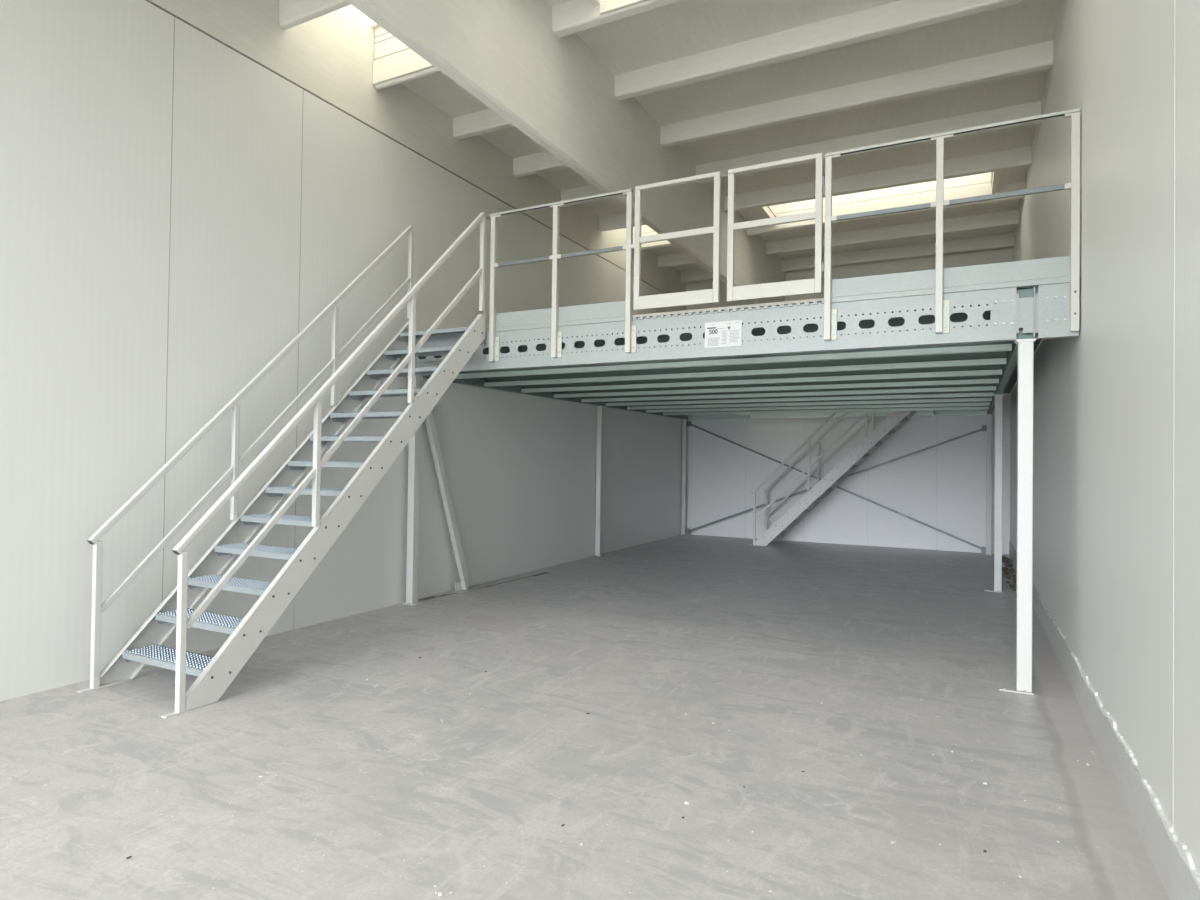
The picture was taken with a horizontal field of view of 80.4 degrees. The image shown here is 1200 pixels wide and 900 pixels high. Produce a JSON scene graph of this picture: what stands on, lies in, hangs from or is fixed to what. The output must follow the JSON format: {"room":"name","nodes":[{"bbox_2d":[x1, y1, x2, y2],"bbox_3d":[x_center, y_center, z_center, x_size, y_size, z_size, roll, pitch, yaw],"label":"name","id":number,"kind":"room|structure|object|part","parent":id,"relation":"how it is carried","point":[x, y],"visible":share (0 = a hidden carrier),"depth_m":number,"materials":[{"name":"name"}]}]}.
{"room":"warehouse","nodes":[
{"label":"warehouse","id":0,"kind":"room"},
{"bbox_2d":[0,0,685,700],"bbox_3d":[-2.567,-1.497,6.502,0.251,6.100,18.340,0,-1,27],"label":"wall","id":1,"kind":"structure","parent":0,"point":[186,186],"depth_m":5.63,"materials":[{"name":"grey paint"}]},
{"bbox_2d":[420,572,548,599],"bbox_3d":[-1.270,1.595,8.396,0.094,0.006,2.260,0,-1,32],"label":"trim","id":2,"kind":"structure","parent":1,"relation":"attached to","point":[544,572],"depth_m":8.28,"materials":[{"name":"grey"}]},
{"bbox_2d":[0,534,1169,899],"bbox_3d":[0.149,1.696,5.192,6.415,0.250,18.620,0,-1,27],"label":"floor","id":3,"kind":"structure","parent":0,"point":[652,634],"depth_m":3.60,"materials":[{"name":"concrete"}]},
{"bbox_2d":[77,212,485,717],"bbox_3d":[-2.163,-0.354,5.583,0.927,3.801,2.970,0,-1,27],"label":"staircase","id":4,"kind":"structure","parent":3,"relation":"on","point":[216,673],"depth_m":5.14,"materials":[{"name":"grey metal"}]},
{"bbox_3d":[-3.213,1.049,4.533,0.040,0.931,0.040,0,-1,27],"label":"post","id":5,"kind":"part","parent":4,"relation":"part of","materials":[{"name":"white metal"}]},
{"bbox_3d":[-3.188,1.516,4.581,0.045,0.007,0.315,0,-1,27],"label":"foot plate","id":6,"kind":"part","parent":4,"relation":"part of","materials":[{"name":"white metal"}]},
{"bbox_3d":[-2.432,1.054,4.129,0.040,0.931,0.040,0,-1,27],"label":"post","id":7,"kind":"part","parent":4,"relation":"part of","materials":[{"name":"white metal"}]},
{"bbox_3d":[-2.411,1.521,4.179,0.045,0.007,0.315,0,-1,27],"label":"foot plate","id":8,"kind":"part","parent":4,"relation":"part of","materials":[{"name":"white metal"}]},
{"bbox_3d":[-2.767,0.093,5.385,0.040,0.875,0.040,0,-1,27],"label":"post","id":9,"kind":"part","parent":4,"relation":"part of","materials":[{"name":"white metal"}]},
{"bbox_3d":[-2.552,-0.818,5.790,0.042,2.879,2.879,0,-1,27],"label":"handrail","id":10,"kind":"part","parent":4,"relation":"part of","materials":[{"name":"white metal"}]},
{"bbox_3d":[-2.548,-0.329,5.803,0.030,2.795,2.795,0,-1,27],"label":"rail","id":11,"kind":"part","parent":4,"relation":"part of","materials":[{"name":"white metal"}]},
{"bbox_3d":[-1.985,0.098,4.981,0.040,0.875,0.040,0,-1,27],"label":"post","id":12,"kind":"part","parent":4,"relation":"part of","materials":[{"name":"white metal"}]},
{"bbox_3d":[-1.770,-0.813,5.386,0.042,2.879,2.879,0,-1,27],"label":"handrail","id":13,"kind":"part","parent":4,"relation":"part of","materials":[{"name":"white metal"}]},
{"bbox_3d":[-1.767,-0.325,5.399,0.030,2.795,2.795,0,-1,27],"label":"rail","id":14,"kind":"part","parent":4,"relation":"part of","materials":[{"name":"white metal"}]},
{"bbox_3d":[-2.325,-0.825,6.228,0.040,0.875,0.040,0,-1,27],"label":"post","id":15,"kind":"part","parent":4,"relation":"part of","materials":[{"name":"white metal"}]},
{"bbox_3d":[-2.087,-0.707,6.626,0.003,0.037,0.226,0,-1,27],"label":"plate","id":16,"kind":"part","parent":4,"relation":"part of","materials":[{"name":"grey metal"}]},
{"bbox_3d":[-1.989,-0.913,6.814,0.003,0.037,0.226,0,-1,27],"label":"plate","id":17,"kind":"part","parent":4,"relation":"part of","materials":[{"name":"grey metal"}]},
{"bbox_3d":[-1.884,-1.743,7.071,0.040,0.875,0.040,0,-1,27],"label":"post","id":18,"kind":"part","parent":4,"relation":"part of","materials":[{"name":"white metal"}]},
{"bbox_3d":[-1.544,-0.820,5.824,0.040,0.875,0.040,0,-1,27],"label":"post","id":19,"kind":"part","parent":4,"relation":"part of","materials":[{"name":"white metal"}]},
{"bbox_3d":[-1.102,-1.738,6.667,0.040,0.875,0.040,0,-1,27],"label":"post","id":20,"kind":"part","parent":4,"relation":"part of","materials":[{"name":"white metal"}]},
{"bbox_2d":[402,376,422,605],"bbox_3d":[-1.899,0.405,7.280,0.175,2.334,0.125,0,-1,27],"label":"support column","id":21,"kind":"structure","parent":3,"relation":"on","point":[414,443],"depth_m":7.25,"materials":[{"name":"silver metal"}]},
{"bbox_3d":[-1.914,1.568,7.265,0.175,0.009,0.125,0,-1,27],"label":"plate","id":22,"kind":"part","parent":21,"relation":"part of","materials":[{"name":"white metal"}]},
{"bbox_2d":[425,411,476,592],"bbox_3d":[-1.665,0.476,7.772,0.130,2.213,0.923,0,-1,27],"label":"diagonal brace","id":23,"kind":"object","parent":3,"relation":"on","point":[463,585],"visible":0.82,"depth_m":7.76,"materials":[{"name":"white metal"}]},
{"bbox_3d":[-1.536,1.583,8.035,0.130,0.008,0.300,0,-1,27],"label":"foot plate","id":24,"kind":"part","parent":23,"relation":"part of","materials":[{"name":"grey metal"}]},
{"bbox_2d":[126,651,986,858],"bbox_3d":[-0.192,1.554,4.442,3.253,0.010,3.518,1,-1,-2],"label":"crumbs","id":25,"kind":"object","parent":3,"relation":"on","point":[683,817],"visible":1,"depth_m":2.90,"materials":[{"name":"brown"}]},
{"bbox_2d":[87,654,1096,895],"bbox_3d":[0.272,1.556,4.124,6.887,0.011,3.323,1,-1,-4],"label":"crumbs","id":26,"kind":"object","parent":3,"relation":"on","point":[439,894],"visible":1,"depth_m":3.15,"materials":[{"name":"white"}]},
{"bbox_2d":[595,406,604,556],"bbox_3d":[-0.004,0.481,11.070,0.128,2.334,0.120,0,-1,27],"label":"support column","id":27,"kind":"structure","parent":3,"relation":"on","point":[600,409],"depth_m":11.04,"materials":[{"name":"silver metal"}]},
{"bbox_2d":[681,419,687,534],"bbox_3d":[1.708,0.547,14.395,0.118,2.334,0.120,0,-1,27],"label":"support column","id":28,"kind":"structure","parent":3,"relation":"on","point":[684,427],"depth_m":14.36,"materials":[{"name":"silver metal"}]},
{"bbox_2d":[686,425,986,533],"bbox_3d":[4.126,0.637,13.136,5.365,2.135,0.029,0,-1,27],"label":"bar","id":29,"kind":"object","parent":28,"relation":"attached to","point":[984,427],"visible":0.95,"depth_m":12.76,"materials":[{"name":"silver metal"}]},
{"bbox_3d":[6.481,-0.366,11.946,0.100,0.100,0.012,0,-1,27],"label":"plate","id":30,"kind":"part","parent":29,"relation":"part of","materials":[{"name":"grey metal"}]},
{"bbox_2d":[402,276,1078,419],"bbox_3d":[2.413,-0.873,9.521,5.733,0.393,8.222,0,-1,27],"label":"platform","id":31,"kind":"object","parent":3,"relation":"on","point":[887,356],"visible":0.84,"depth_m":6.35,"materials":[{"name":"silver metal"}]},
{"bbox_2d":[486,189,635,361],"bbox_3d":[-0.384,-1.517,6.350,1.560,1.382,0.067,0,-1,27],"label":"guard rail","id":32,"kind":"object","parent":31,"relation":"attached to","point":[556,314],"visible":1,"depth_m":6.33,"materials":[{"name":"white metal"}]},
{"bbox_3d":[-1.002,-1.504,6.657,0.046,1.350,0.043,0,-1,27],"label":"post","id":33,"kind":"part","parent":32,"relation":"part of","materials":[{"name":"white metal"}]},
{"bbox_3d":[-0.962,-0.944,6.644,0.042,0.230,0.007,0,-1,27],"label":"mounting plate","id":34,"kind":"part","parent":32,"relation":"part of","materials":[{"name":"beige paint"}]},
{"bbox_3d":[-0.399,-1.501,6.346,0.046,1.350,0.043,0,-1,27],"label":"post","id":35,"kind":"part","parent":32,"relation":"part of","materials":[{"name":"white metal"}]},
{"bbox_3d":[-0.360,-0.940,6.333,0.042,0.230,0.007,0,-1,27],"label":"mounting plate","id":36,"kind":"part","parent":32,"relation":"part of","materials":[{"name":"beige paint"}]},
{"bbox_3d":[-0.362,-1.722,6.331,1.406,0.032,0.023,0,-1,27],"label":"rail","id":37,"kind":"part","parent":32,"relation":"part of","materials":[{"name":"grey metal"}]},
{"bbox_3d":[-0.373,-2.198,6.346,1.466,0.019,0.047,0,-1,27],"label":"rail","id":38,"kind":"part","parent":32,"relation":"part of","materials":[{"name":"white metal"}]},
{"bbox_3d":[0.246,-1.497,6.012,0.046,1.350,0.043,0,-1,27],"label":"post","id":39,"kind":"part","parent":32,"relation":"part of","materials":[{"name":"white metal"}]},
{"bbox_3d":[0.286,-0.936,6.000,0.042,0.230,0.007,0,-1,27],"label":"mounting plate","id":40,"kind":"part","parent":32,"relation":"part of","materials":[{"name":"beige paint"}]},
{"bbox_2d":[633,171,720,310],"bbox_3d":[0.618,-1.692,5.817,0.752,1.039,0.044,0,-1,27],"label":"gate leaf","id":41,"kind":"object","parent":32,"relation":"attached to","point":[708,295],"visible":1,"depth_m":5.78,"materials":[{"name":"beige paint"}]},
{"bbox_3d":[0.612,-1.228,5.795,0.642,0.110,0.012,0,-1,27],"label":"kick plate","id":42,"kind":"part","parent":41,"relation":"part of","materials":[{"name":"beige paint"}]},
{"bbox_3d":[0.625,-1.758,5.814,0.642,0.050,0.032,0,-1,27],"label":"rail","id":43,"kind":"part","parent":41,"relation":"part of","materials":[{"name":"white metal"}]},
{"bbox_3d":[0.630,-2.196,5.820,0.738,0.032,0.044,0,-1,27],"label":"rail","id":44,"kind":"part","parent":41,"relation":"part of","materials":[{"name":"white metal"}]},
{"bbox_2d":[705,320,741,347],"bbox_3d":[0.978,-0.920,5.644,0.304,0.204,0.005,0,-1,27],"label":"plate","id":45,"kind":"object","parent":31,"relation":"attached to","point":[723,333],"visible":1,"depth_m":5.64,"materials":[{"name":"white"}]},
{"bbox_2d":[824,108,1080,340],"bbox_3d":[2.375,-1.477,4.920,1.579,1.427,0.073,0,-1,27],"label":"guard rail","id":46,"kind":"object","parent":31,"relation":"attached to","point":[938,278],"visible":1,"depth_m":4.90,"materials":[{"name":"white metal"}]},
{"bbox_2d":[727,153,824,301],"bbox_3d":[1.338,-1.688,5.444,0.734,1.039,0.044,0,-1,27],"label":"gate leaf","id":47,"kind":"object","parent":46,"relation":"attached to","point":[805,286],"visible":1,"depth_m":5.41,"materials":[{"name":"beige paint"}]},
{"bbox_3d":[1.319,-1.224,5.429,0.625,0.110,0.012,0,-1,27],"label":"kick plate","id":48,"kind":"part","parent":47,"relation":"part of","materials":[{"name":"beige paint"}]},
{"bbox_3d":[1.333,-1.753,5.448,0.625,0.050,0.032,0,-1,27],"label":"rail","id":49,"kind":"part","parent":47,"relation":"part of","materials":[{"name":"white metal"}]},
{"bbox_3d":[1.339,-2.191,5.454,0.721,0.032,0.044,0,-1,27],"label":"rail","id":50,"kind":"part","parent":47,"relation":"part of","materials":[{"name":"white metal"}]},
{"bbox_3d":[1.691,-1.488,5.265,0.046,1.350,0.043,0,-1,27],"label":"post","id":51,"kind":"part","parent":46,"relation":"part of","materials":[{"name":"white metal"}]},
{"bbox_3d":[1.730,-0.928,5.253,0.042,0.230,0.007,0,-1,27],"label":"mounting plate","id":52,"kind":"part","parent":46,"relation":"part of","materials":[{"name":"beige paint"}]},
{"bbox_3d":[2.353,-1.484,4.923,0.046,1.350,0.043,0,-1,27],"label":"post","id":53,"kind":"part","parent":46,"relation":"part of","materials":[{"name":"white metal"}]},
{"bbox_3d":[2.392,-0.923,4.911,0.042,0.230,0.007,0,-1,27],"label":"mounting plate","id":54,"kind":"part","parent":46,"relation":"part of","materials":[{"name":"beige paint"}]},
{"bbox_3d":[2.392,-1.705,4.907,1.519,0.032,0.023,0,-1,27],"label":"rail","id":55,"kind":"part","parent":46,"relation":"part of","materials":[{"name":"grey metal"}]},
{"bbox_3d":[2.381,-2.181,4.923,1.579,0.019,0.047,0,-1,27],"label":"rail","id":56,"kind":"part","parent":46,"relation":"part of","materials":[{"name":"white metal"}]},
{"bbox_3d":[3.050,-1.457,4.562,0.048,1.395,0.043,0,-1,27],"label":"post","id":57,"kind":"part","parent":46,"relation":"part of","materials":[{"name":"white metal"}]},
{"bbox_3d":[2.712,-0.909,4.763,0.165,0.265,0.006,0,-1,27],"label":"splice plate","id":58,"kind":"part","parent":31,"relation":"part of","materials":[{"name":"grey metal"}]},
{"bbox_3d":[2.857,-0.909,4.754,0.140,0.340,0.004,0,-1,27],"label":"beam plate","id":59,"kind":"part","parent":31,"relation":"part of","materials":[{"name":"grey metal"}]},
{"bbox_2d":[749,411,917,545],"bbox_3d":[4.227,-0.178,12.520,2.970,3.801,0.927,0,-1,27],"label":"staircase","id":60,"kind":"structure","parent":3,"relation":"on","point":[896,420],"depth_m":12.45,"materials":[{"name":"grey metal"}]},
{"bbox_3d":[2.772,1.237,12.750,0.040,0.931,0.040,0,-1,27],"label":"post","id":61,"kind":"part","parent":60,"relation":"part of","materials":[{"name":"grey metal"}]},
{"bbox_3d":[3.176,1.253,13.532,0.040,0.931,0.040,0,-1,27],"label":"post","id":62,"kind":"part","parent":60,"relation":"part of","materials":[{"name":"grey metal"}]},
{"bbox_3d":[4.029,-0.647,12.139,2.879,2.879,0.042,0,-1,27],"label":"handrail","id":63,"kind":"part","parent":60,"relation":"part of","materials":[{"name":"white metal"}]},
{"bbox_3d":[4.433,-0.631,12.921,2.879,2.879,0.042,0,-1,27],"label":"handrail","id":64,"kind":"part","parent":60,"relation":"part of","materials":[{"name":"white metal"}]},
{"bbox_3d":[3.624,0.269,12.329,0.040,0.875,0.040,0,-1,27],"label":"post","id":65,"kind":"part","parent":60,"relation":"part of","materials":[{"name":"grey metal"}]},
{"bbox_3d":[4.042,-0.159,12.122,2.795,2.795,0.030,0,-1,27],"label":"rail","id":66,"kind":"part","parent":60,"relation":"part of","materials":[{"name":"grey metal"}]},
{"bbox_3d":[4.028,0.285,13.111,0.040,0.875,0.040,0,-1,27],"label":"post","id":67,"kind":"part","parent":60,"relation":"part of","materials":[{"name":"grey metal"}]},
{"bbox_3d":[4.446,-0.143,12.904,2.795,2.795,0.030,0,-1,27],"label":"rail","id":68,"kind":"part","parent":60,"relation":"part of","materials":[{"name":"grey metal"}]},
{"bbox_3d":[4.467,-0.660,11.912,0.040,0.875,0.040,0,-1,27],"label":"post","id":69,"kind":"part","parent":60,"relation":"part of","materials":[{"name":"white metal"}]},
{"bbox_3d":[4.871,-0.645,12.694,0.040,0.875,0.040,0,-1,27],"label":"post","id":70,"kind":"part","parent":60,"relation":"part of","materials":[{"name":"white metal"}]},
{"bbox_2d":[979,414,992,554],"bbox_3d":[6.440,0.575,11.848,0.198,2.334,0.120,0,-1,27],"label":"support column","id":71,"kind":"structure","parent":3,"relation":"on","point":[989,416],"depth_m":11.79,"materials":[{"name":"silver metal"}]},
{"bbox_2d":[686,421,985,552],"bbox_3d":[4.116,0.571,13.115,5.365,2.275,0.029,0,-1,27],"label":"bar","id":72,"kind":"object","parent":71,"relation":"attached to","point":[688,423],"visible":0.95,"depth_m":12.85,"materials":[{"name":"silver metal"}]},
{"bbox_3d":[6.443,1.673,11.896,0.100,0.100,0.012,0,-1,27],"label":"plate","id":73,"kind":"part","parent":72,"relation":"part of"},
{"bbox_2d":[984,394,1003,591],"bbox_3d":[4.691,0.507,8.452,0.198,2.334,0.120,0,-1,27],"label":"support column","id":74,"kind":"structure","parent":3,"relation":"on","point":[998,397],"depth_m":8.40,"materials":[{"name":"silver metal"}]},
{"bbox_3d":[4.672,1.669,8.439,0.190,0.009,0.120,0,-1,27],"label":"plate","id":75,"kind":"part","parent":74,"relation":"part of","materials":[{"name":"white metal"}]},
{"bbox_2d":[1002,556,1015,590],"bbox_3d":[5.736,1.686,9.950,0.228,0.087,3.421,0,-1,27],"label":"rubble","id":76,"kind":"object","parent":3,"relation":"on","point":[1005,559],"visible":0.77,"depth_m":9.83,"materials":[{"name":"stone"}]},
{"bbox_2d":[999,338,1036,694],"bbox_3d":[2.790,0.433,4.748,0.206,2.334,0.128,0,-1,27],"label":"support column","id":77,"kind":"structure","parent":3,"relation":"on","point":[1025,352],"depth_m":4.69,"materials":[{"name":"silver metal"}]},
{"bbox_3d":[2.772,1.595,4.734,0.198,0.009,0.128,0,-1,27],"label":"plate","id":78,"kind":"part","parent":77,"relation":"part of","materials":[{"name":"white metal"}]},
{"bbox_3d":[2.842,-0.725,4.745,0.123,0.018,0.108,0,-1,27],"label":"cap plate","id":79,"kind":"part","parent":77,"relation":"part of","materials":[{"name":"white metal"}]},
{"bbox_2d":[278,0,1060,282],"bbox_3d":[0.155,-3.730,5.140,5.815,0.420,18.340,0,-1,27],"label":"ceiling","id":80,"kind":"structure","parent":0,"point":[733,84],"depth_m":7.38,"materials":[{"name":"beige paint"}]},
{"bbox_2d":[372,22,433,84],"bbox_3d":[-1.644,-3.858,6.083,1.750,0.605,1.100,0,-1,27],"label":"window","id":81,"kind":"structure","parent":80,"relation":"attached to","point":[393,59],"depth_m":6.80,"materials":[{"name":"grey glass"}]},
{"bbox_3d":[-1.446,-3.655,6.523,1.699,0.215,0.030,0,-1,27],"label":"frame","id":82,"kind":"part","parent":81,"relation":"part of","materials":[{"name":"white"}]},
{"bbox_2d":[346,0,784,303],"bbox_3d":[-0.683,-3.510,5.568,0.105,1.850,18.340,0,-1,27],"label":"beam","id":83,"kind":"structure","parent":80,"relation":"attached to","point":[557,92],"depth_m":6.24,"materials":[{"name":"beige paint"}]},
{"bbox_2d":[589,0,648,14],"bbox_3d":[1.073,-3.842,4.634,3.070,0.605,1.180,0,-1,27],"label":"window","id":84,"kind":"structure","parent":80,"relation":"attached to","point":[606,6],"depth_m":5.71,"materials":[{"name":"grey glass"}]},
{"bbox_2d":[633,225,670,247],"bbox_3d":[1.071,-3.753,11.337,1.750,0.605,1.170,0,-1,27],"label":"window","id":85,"kind":"structure","parent":80,"relation":"attached to","point":[646,230],"depth_m":12.04,"materials":[{"name":"grey glass"}]},
{"bbox_3d":[1.285,-3.549,11.808,1.699,0.215,0.030,0,-1,27],"label":"frame","id":86,"kind":"part","parent":85,"relation":"part of","materials":[{"name":"white metal"}]},
{"bbox_2d":[759,171,998,229],"bbox_3d":[3.807,-3.736,9.923,3.070,0.605,1.170,0,-1,27],"label":"window","id":87,"kind":"structure","parent":80,"relation":"attached to","point":[985,183],"depth_m":10.28,"materials":[{"name":"grey glass"}]},
{"bbox_2d":[686,247,1012,554],"bbox_3d":[4.416,-1.315,13.357,6.365,6.100,0.304,0,-1,27],"label":"wall","id":88,"kind":"structure","parent":0,"point":[942,487],"depth_m":13.00,"materials":[{"name":"beige paint"}]},
{"bbox_2d":[1010,0,1199,875],"bbox_3d":[2.819,-1.464,3.717,0.301,6.100,18.340,0,-1,27],"label":"wall","id":89,"kind":"structure","parent":0,"point":[1116,404],"depth_m":3.19,"materials":[{"name":"beige paint"}]},
{"bbox_2d":[1009,540,1199,899],"bbox_3d":[2.660,1.447,3.730,0.062,0.275,18.320,0,-1,27],"label":"baseboard","id":90,"kind":"structure","parent":89,"relation":"attached to","point":[1171,858],"depth_m":3.07,"materials":[{"name":"concrete"}]}
]}

